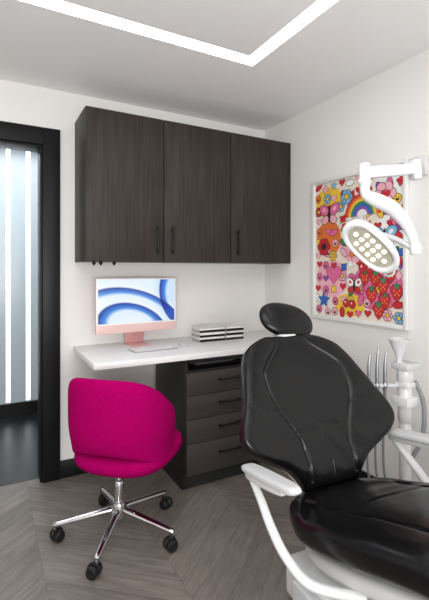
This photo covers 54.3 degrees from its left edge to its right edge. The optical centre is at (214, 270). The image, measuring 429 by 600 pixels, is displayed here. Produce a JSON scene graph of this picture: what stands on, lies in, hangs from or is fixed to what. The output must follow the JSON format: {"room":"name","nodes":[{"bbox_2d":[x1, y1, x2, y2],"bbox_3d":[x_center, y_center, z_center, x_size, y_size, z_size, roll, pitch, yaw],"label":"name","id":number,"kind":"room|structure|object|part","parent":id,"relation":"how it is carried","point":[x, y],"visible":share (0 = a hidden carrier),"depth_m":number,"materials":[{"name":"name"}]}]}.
{"room":"dental clinic","nodes":[
{"label":"dental clinic","id":0,"kind":"room"},
{"bbox_2d":[0,148,37,404],"bbox_3d":[-2.148,0.025,3.612,3.500,2.310,0.100,0,0,-29],"label":"wall","id":1,"kind":"structure","parent":0,"point":[17,158],"depth_m":3.77,"materials":[{"name":"white paint"}]},
{"bbox_2d":[6,149,9,402],"bbox_3d":[-1.840,0.030,3.733,0.031,2.280,0.012,0,0,-29],"label":"light strip","id":2,"kind":"object","parent":1,"relation":"attached to","point":[7,150],"visible":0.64,"depth_m":3.73,"materials":[{"name":"white plastic"}]},
{"bbox_2d":[0,400,37,418],"bbox_3d":[-2.144,1.240,3.603,3.500,0.120,0.120,0,0,-29],"label":"baseboard","id":3,"kind":"structure","parent":1,"relation":"attached to","point":[28,407],"depth_m":3.75,"materials":[{"name":"black paint"}]},
{"bbox_2d":[26,151,29,399],"bbox_3d":[-1.697,0.030,3.811,0.031,2.280,0.012,0,0,-29],"label":"light strip","id":4,"kind":"object","parent":1,"relation":"attached to","point":[27,153],"visible":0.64,"depth_m":3.80,"materials":[{"name":"white plastic"}]},
{"bbox_2d":[0,79,264,460],"bbox_3d":[-1.324,0.085,2.502,4.080,2.430,0.120,0,0,-29],"label":"wall","id":5,"kind":"structure","parent":0,"point":[206,293],"depth_m":2.73,"materials":[{"name":"paint"}]},
{"bbox_2d":[0,121,59,482],"bbox_3d":[-1.512,0.210,2.398,1.170,2.180,0.160,0,0,-29],"label":"trim","id":6,"kind":"structure","parent":5,"relation":"attached to","point":[43,141],"depth_m":2.58,"materials":[{"name":"black paint"}]},
{"bbox_2d":[60,458,87,478],"bbox_3d":[-0.278,1.245,2.997,1.570,0.110,0.015,0,0,-29],"label":"baseboard","id":7,"kind":"structure","parent":5,"relation":"attached to","point":[68,467],"depth_m":2.64,"materials":[{"name":"black paint"}]},
{"bbox_2d":[73,330,272,370],"bbox_3d":[-0.106,0.495,2.763,1.491,0.034,0.589,0,0,-29],"label":"desktop","id":8,"kind":"object","parent":5,"relation":"attached to","point":[107,355],"visible":0.76,"depth_m":2.51,"materials":[{"name":"white laminate"}]},
{"bbox_2d":[95,278,175,346],"bbox_3d":[-0.501,0.262,2.721,0.547,0.433,0.155,0,0,-32],"label":"desktop computer","id":9,"kind":"object","parent":8,"relation":"on","point":[132,307],"visible":1,"depth_m":2.70,"materials":[{"name":"pink metal"}]},
{"bbox_2d":[128,345,177,352],"bbox_3d":[-0.373,0.473,2.555,0.280,0.009,0.114,0,0,-32],"label":"keyboard","id":10,"kind":"object","parent":8,"relation":"on","point":[163,347],"visible":1,"depth_m":2.53,"materials":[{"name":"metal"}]},
{"bbox_2d":[178,342,187,346],"bbox_3d":[-0.203,0.467,2.693,0.062,0.022,0.105,0,0,-29],"label":"computer mouse","id":11,"kind":"object","parent":8,"relation":"on","point":[184,344],"visible":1,"depth_m":2.66,"materials":[{"name":"grey plastic"}]},
{"bbox_2d":[192,338,224,341],"bbox_3d":[-0.041,0.471,2.901,0.193,0.014,0.128,0,0,-29],"label":"book","id":12,"kind":"object","parent":8,"relation":"on","point":[219,339],"visible":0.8,"depth_m":2.85,"materials":[{"name":"paper"}]},
{"bbox_2d":[192,335,224,339],"bbox_3d":[-0.043,0.455,2.903,0.193,0.016,0.129,0,0,-29],"label":"book","id":13,"kind":"object","parent":12,"relation":"on","point":[195,337],"visible":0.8,"depth_m":2.85,"materials":[{"name":"paper"}]},
{"bbox_2d":[192,333,224,337],"bbox_3d":[-0.044,0.440,2.904,0.193,0.014,0.132,0,0,-29],"label":"book","id":14,"kind":"object","parent":13,"relation":"on","point":[196,335],"visible":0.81,"depth_m":2.85,"materials":[{"name":"paper"}]},
{"bbox_2d":[192,331,224,335],"bbox_3d":[-0.042,0.424,2.904,0.193,0.016,0.134,0,0,-29],"label":"book","id":15,"kind":"object","parent":14,"relation":"on","point":[193,332],"visible":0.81,"depth_m":2.85,"materials":[{"name":"paper"}]},
{"bbox_2d":[192,329,224,332],"bbox_3d":[-0.043,0.409,2.905,0.193,0.014,0.130,0,0,-29],"label":"book","id":16,"kind":"object","parent":15,"relation":"on","point":[219,330],"visible":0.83,"depth_m":2.85,"materials":[{"name":"paper"}]},
{"bbox_2d":[192,325,224,330],"bbox_3d":[-0.041,0.394,2.901,0.193,0.016,0.122,0,0,-29],"label":"book","id":17,"kind":"object","parent":16,"relation":"on","point":[208,327],"visible":1,"depth_m":2.86,"materials":[{"name":"paper"}]},
{"bbox_2d":[225,336,243,339],"bbox_3d":[0.116,0.471,2.986,0.139,0.014,0.123,0,0,-29],"label":"book","id":18,"kind":"object","parent":8,"relation":"on","point":[241,337],"visible":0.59,"depth_m":2.93,"materials":[{"name":"paper"}]},
{"bbox_2d":[225,334,242,337],"bbox_3d":[0.111,0.455,2.989,0.139,0.016,0.128,0,0,-29],"label":"book","id":19,"kind":"object","parent":18,"relation":"on","point":[239,335],"visible":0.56,"depth_m":2.93,"materials":[{"name":"paper"}]},
{"bbox_2d":[225,332,242,335],"bbox_3d":[0.113,0.440,2.987,0.139,0.014,0.131,0,0,-29],"label":"book","id":20,"kind":"object","parent":19,"relation":"on","point":[238,333],"visible":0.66,"depth_m":2.92,"materials":[{"name":"paper"}]},
{"bbox_2d":[225,330,243,332],"bbox_3d":[0.117,0.424,2.988,0.139,0.016,0.128,0,0,-29],"label":"book","id":21,"kind":"object","parent":20,"relation":"on","point":[234,331],"visible":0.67,"depth_m":2.93,"materials":[{"name":"paper"}]},
{"bbox_2d":[225,328,243,330],"bbox_3d":[0.116,0.409,2.988,0.139,0.014,0.128,0,0,-29],"label":"book","id":22,"kind":"object","parent":21,"relation":"on","point":[233,329],"visible":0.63,"depth_m":2.93,"materials":[{"name":"paper"}]},
{"bbox_2d":[219,323,242,328],"bbox_3d":[0.112,0.394,2.987,0.139,0.016,0.133,0,0,-29],"label":"book","id":23,"kind":"object","parent":22,"relation":"on","point":[227,326],"visible":0.89,"depth_m":2.96,"materials":[{"name":"paper"}]},
{"bbox_2d":[75,106,290,264],"bbox_3d":[-0.156,-0.489,2.866,1.479,0.910,0.362,0,0,-29],"label":"upper cabinet","id":24,"kind":"object","parent":5,"relation":"attached to","point":[148,189],"visible":1,"depth_m":2.65,"materials":[{"name":"brown wood"}]},
{"bbox_3d":[-0.530,-0.500,2.503,0.474,0.884,0.021,0,0,-29],"label":"door","id":25,"kind":"part","parent":24,"relation":"part of","materials":[{"name":"brown wood"}]},
{"bbox_3d":[-0.347,-0.193,2.574,0.012,0.175,0.033,0,0,-29],"label":"handle","id":26,"kind":"part","parent":24,"relation":"part of","materials":[{"name":"black metal"}]},
{"bbox_3d":[-0.261,-0.193,2.621,0.012,0.175,0.033,0,0,-29],"label":"handle","id":27,"kind":"part","parent":24,"relation":"part of","materials":[{"name":"black metal"}]},
{"bbox_3d":[-0.107,-0.500,2.735,0.480,0.884,0.021,0,0,-29],"label":"door","id":28,"kind":"part","parent":24,"relation":"part of","materials":[{"name":"brown wood"}]},
{"bbox_3d":[0.161,-0.193,2.852,0.012,0.175,0.033,0,0,-29],"label":"handle","id":29,"kind":"part","parent":24,"relation":"part of","materials":[{"name":"black metal"}]},
{"bbox_3d":[0.321,-0.500,2.969,0.482,0.884,0.021,0,0,-29],"label":"door","id":30,"kind":"part","parent":24,"relation":"part of","materials":[{"name":"brown wood"}]},
{"bbox_2d":[0,413,305,599],"bbox_3d":[-0.565,1.325,1.116,4.080,0.050,6.100,0,0,-29],"label":"floor","id":31,"kind":"structure","parent":0,"point":[226,550],"depth_m":2.03,"materials":[{"name":"grey wood"}]},
{"bbox_2d":[49,378,181,580],"bbox_3d":[-0.457,0.889,2.074,0.622,0.819,0.660,0,0,15],"label":"swivel chair","id":32,"kind":"object","parent":31,"relation":"on","point":[119,430],"visible":1,"depth_m":1.87,"materials":[{"name":"fabric"}]},
{"bbox_3d":[-0.635,1.202,2.040,0.287,0.085,0.040,0,0,-11],"label":"leg","id":33,"kind":"part","parent":32,"relation":"part of","materials":[{"name":"silver metal"}]},
{"bbox_3d":[-0.490,1.202,1.909,0.040,0.085,0.287,0,0,7],"label":"leg","id":34,"kind":"part","parent":32,"relation":"part of","materials":[{"name":"silver metal"}]},
{"bbox_3d":[-0.554,1.202,2.219,0.040,0.085,0.287,0,0,-29],"label":"leg","id":35,"kind":"part","parent":32,"relation":"part of","materials":[{"name":"silver metal"}]},
{"bbox_3d":[-0.470,0.692,1.991,0.509,0.427,0.347,0,0,15],"label":"backrest","id":36,"kind":"part","parent":32,"relation":"part of","materials":[{"name":"fabric"}]},
{"bbox_3d":[-0.426,0.899,2.129,0.486,0.108,0.538,0,0,15],"label":"seat","id":37,"kind":"part","parent":32,"relation":"part of","materials":[{"name":"fabric"}]},
{"bbox_3d":[-0.360,1.202,2.197,0.040,0.085,0.287,0,0,43],"label":"leg","id":38,"kind":"part","parent":32,"relation":"part of","materials":[{"name":"silver metal"}]},
{"bbox_3d":[-0.320,1.202,2.006,0.287,0.085,0.040,0,0,25],"label":"leg","id":39,"kind":"part","parent":32,"relation":"part of","materials":[{"name":"silver metal"}]},
{"bbox_2d":[156,354,260,489],"bbox_3d":[-0.024,0.906,2.762,0.566,0.787,0.532,0,0,-29],"label":"base cabinet","id":40,"kind":"object","parent":31,"relation":"on","point":[206,400],"visible":0.62,"depth_m":2.52,"materials":[{"name":"laminate"}]},
{"bbox_3d":[0.083,0.939,2.566,0.562,0.139,0.021,0,0,-29],"label":"drawer","id":41,"kind":"part","parent":40,"relation":"part of","materials":[{"name":"laminate"}]},
{"bbox_3d":[0.083,0.799,2.566,0.562,0.135,0.021,0,0,-29],"label":"drawer","id":42,"kind":"part","parent":40,"relation":"part of","materials":[{"name":"laminate"}]},
{"bbox_3d":[0.083,0.662,2.566,0.562,0.133,0.021,0,0,-29],"label":"drawer","id":43,"kind":"part","parent":40,"relation":"part of","materials":[{"name":"laminate"}]},
{"bbox_2d":[190,359,239,366],"bbox_3d":[-0.037,0.579,2.744,0.330,0.013,0.250,0,0,-29],"label":"drawer","id":44,"kind":"object","parent":40,"relation":"in","point":[230,360],"visible":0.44,"depth_m":2.64,"materials":[{"name":"laminate"}]},
{"bbox_3d":[0.083,1.103,2.566,0.562,0.182,0.021,0,0,-29],"label":"drawer","id":45,"kind":"part","parent":40,"relation":"part of","materials":[{"name":"laminate"}]},
{"bbox_3d":[0.096,0.927,2.543,0.170,0.010,0.033,0,0,-29],"label":"handle","id":46,"kind":"part","parent":40,"relation":"part of","materials":[{"name":"black metal"}]},
{"bbox_3d":[0.096,0.650,2.543,0.170,0.010,0.033,0,0,-29],"label":"handle","id":47,"kind":"part","parent":40,"relation":"part of","materials":[{"name":"black metal"}]},
{"bbox_3d":[0.096,1.083,2.543,0.170,0.010,0.033,0,0,-29],"label":"handle","id":48,"kind":"part","parent":40,"relation":"part of","materials":[{"name":"black metal"}]},
{"bbox_3d":[0.096,0.787,2.543,0.170,0.010,0.033,0,0,-29],"label":"handle","id":49,"kind":"part","parent":40,"relation":"part of","materials":[{"name":"black metal"}]},
{"bbox_2d":[240,303,428,599],"bbox_3d":[0.600,0.720,1.099,0.754,1.159,1.697,0,0,-25],"label":"dental chair","id":50,"kind":"object","parent":31,"relation":"on","point":[310,413],"visible":1,"depth_m":1.43,"materials":[{"name":"black leather"}]},
{"bbox_3d":[0.335,0.953,1.053,0.032,0.075,0.440,0,0,-25],"label":"panel","id":51,"kind":"part","parent":50,"relation":"part of","materials":[{"name":"grey plastic"}]},
{"bbox_3d":[0.229,0.752,1.175,0.383,0.200,0.096,0,0,43],"label":"armrest","id":52,"kind":"part","parent":50,"relation":"part of","materials":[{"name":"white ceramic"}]},
{"bbox_3d":[0.356,0.524,1.638,0.684,0.506,0.349,0,0,-25],"label":"backrest","id":53,"kind":"part","parent":50,"relation":"part of","materials":[{"name":"black leather"}]},
{"bbox_3d":[0.682,0.720,0.930,0.551,0.300,1.315,0,0,-25],"label":"seat","id":54,"kind":"part","parent":50,"relation":"part of","materials":[{"name":"black leather"}]},
{"bbox_3d":[0.673,0.798,0.949,0.484,0.229,1.151,0,0,-25],"label":"seat frame","id":55,"kind":"part","parent":50,"relation":"part of","materials":[{"name":"white plastic"}]},
{"bbox_3d":[0.763,0.758,1.475,0.100,0.195,0.386,0,0,-3],"label":"armrest","id":56,"kind":"part","parent":50,"relation":"part of","materials":[{"name":"white plastic"}]},
{"bbox_2d":[366,337,426,480],"bbox_3d":[0.865,0.804,1.900,0.320,0.992,0.320,0,0,-29],"label":"stand","id":57,"kind":"object","parent":31,"relation":"on","point":[405,400],"visible":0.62,"depth_m":1.88,"materials":[{"name":"white plastic"}]},
{"bbox_2d":[388,337,409,362],"bbox_3d":[0.837,0.374,1.899,0.092,0.132,0.092,0,0,-29],"label":"cup","id":58,"kind":"object","parent":57,"relation":"on","point":[399,345],"depth_m":1.88,"materials":[{"name":"plastic"}]},
{"bbox_3d":[0.865,0.849,1.900,0.084,0.836,0.084,0,0,-29],"label":"post","id":59,"kind":"part","parent":57,"relation":"part of","materials":[{"name":"white plastic"}]},
{"bbox_2d":[0,0,428,130],"bbox_3d":[-0.227,-1.170,0.497,4.080,0.080,4.690,0,0,-29],"label":"ceiling","id":60,"kind":"structure","parent":0,"point":[349,43],"depth_m":2.17,"materials":[{"name":"paint"}]},
{"bbox_2d":[23,0,336,64],"bbox_3d":[-0.296,-1.141,-0.091,3.193,0.014,3.725,0,0,-29],"label":"ceiling light strip","id":61,"kind":"object","parent":60,"relation":"attached to","point":[319,6],"visible":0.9,"depth_m":1.96,"materials":[{"name":"white plastic"}]},
{"bbox_2d":[265,49,428,481],"bbox_3d":[1.548,0.085,1.400,0.100,2.430,4.570,0,0,-29],"label":"wall","id":62,"kind":"structure","parent":0,"point":[383,118],"depth_m":2.45,"materials":[{"name":"paint"}]},
{"bbox_2d":[312,158,408,329],"bbox_3d":[0.850,-0.142,2.542,0.025,0.915,0.733,0,0,-29],"label":"framed artwork","id":63,"kind":"object","parent":62,"relation":"attached to","point":[344,288],"visible":0.74,"depth_m":2.56,"materials":[{"name":"multicoloured paper"}]},
{"bbox_2d":[357,470,375,478],"bbox_3d":[1.501,1.245,1.366,0.015,0.110,4.555,0,0,-29],"label":"baseboard","id":64,"kind":"structure","parent":62,"relation":"attached to","point":[363,474],"depth_m":2.47,"materials":[{"name":"black paint"}]},
{"bbox_2d":[342,155,427,276],"bbox_3d":[0.816,-0.284,1.739,0.222,0.612,1.021,0,0,38],"label":"light","id":65,"kind":"object","parent":62,"relation":"attached to","point":[375,248],"visible":1,"depth_m":1.39,"materials":[{"name":"white plastic"}]},
{"bbox_3d":[0.592,0.006,1.419,0.043,0.032,0.012,0,0,41],"label":"handle","id":66,"kind":"part","parent":65,"relation":"part of","materials":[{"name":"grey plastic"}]},
{"bbox_3d":[0.595,-0.335,1.425,0.238,0.099,0.045,0,0,-15],"label":"arm","id":67,"kind":"part","parent":65,"relation":"part of","materials":[{"name":"white plastic"}]},
{"bbox_3d":[0.588,-0.174,1.399,0.205,0.242,0.049,0,0,0],"label":"curved arm","id":68,"kind":"part","parent":65,"relation":"part of","materials":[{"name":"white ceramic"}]}
]}

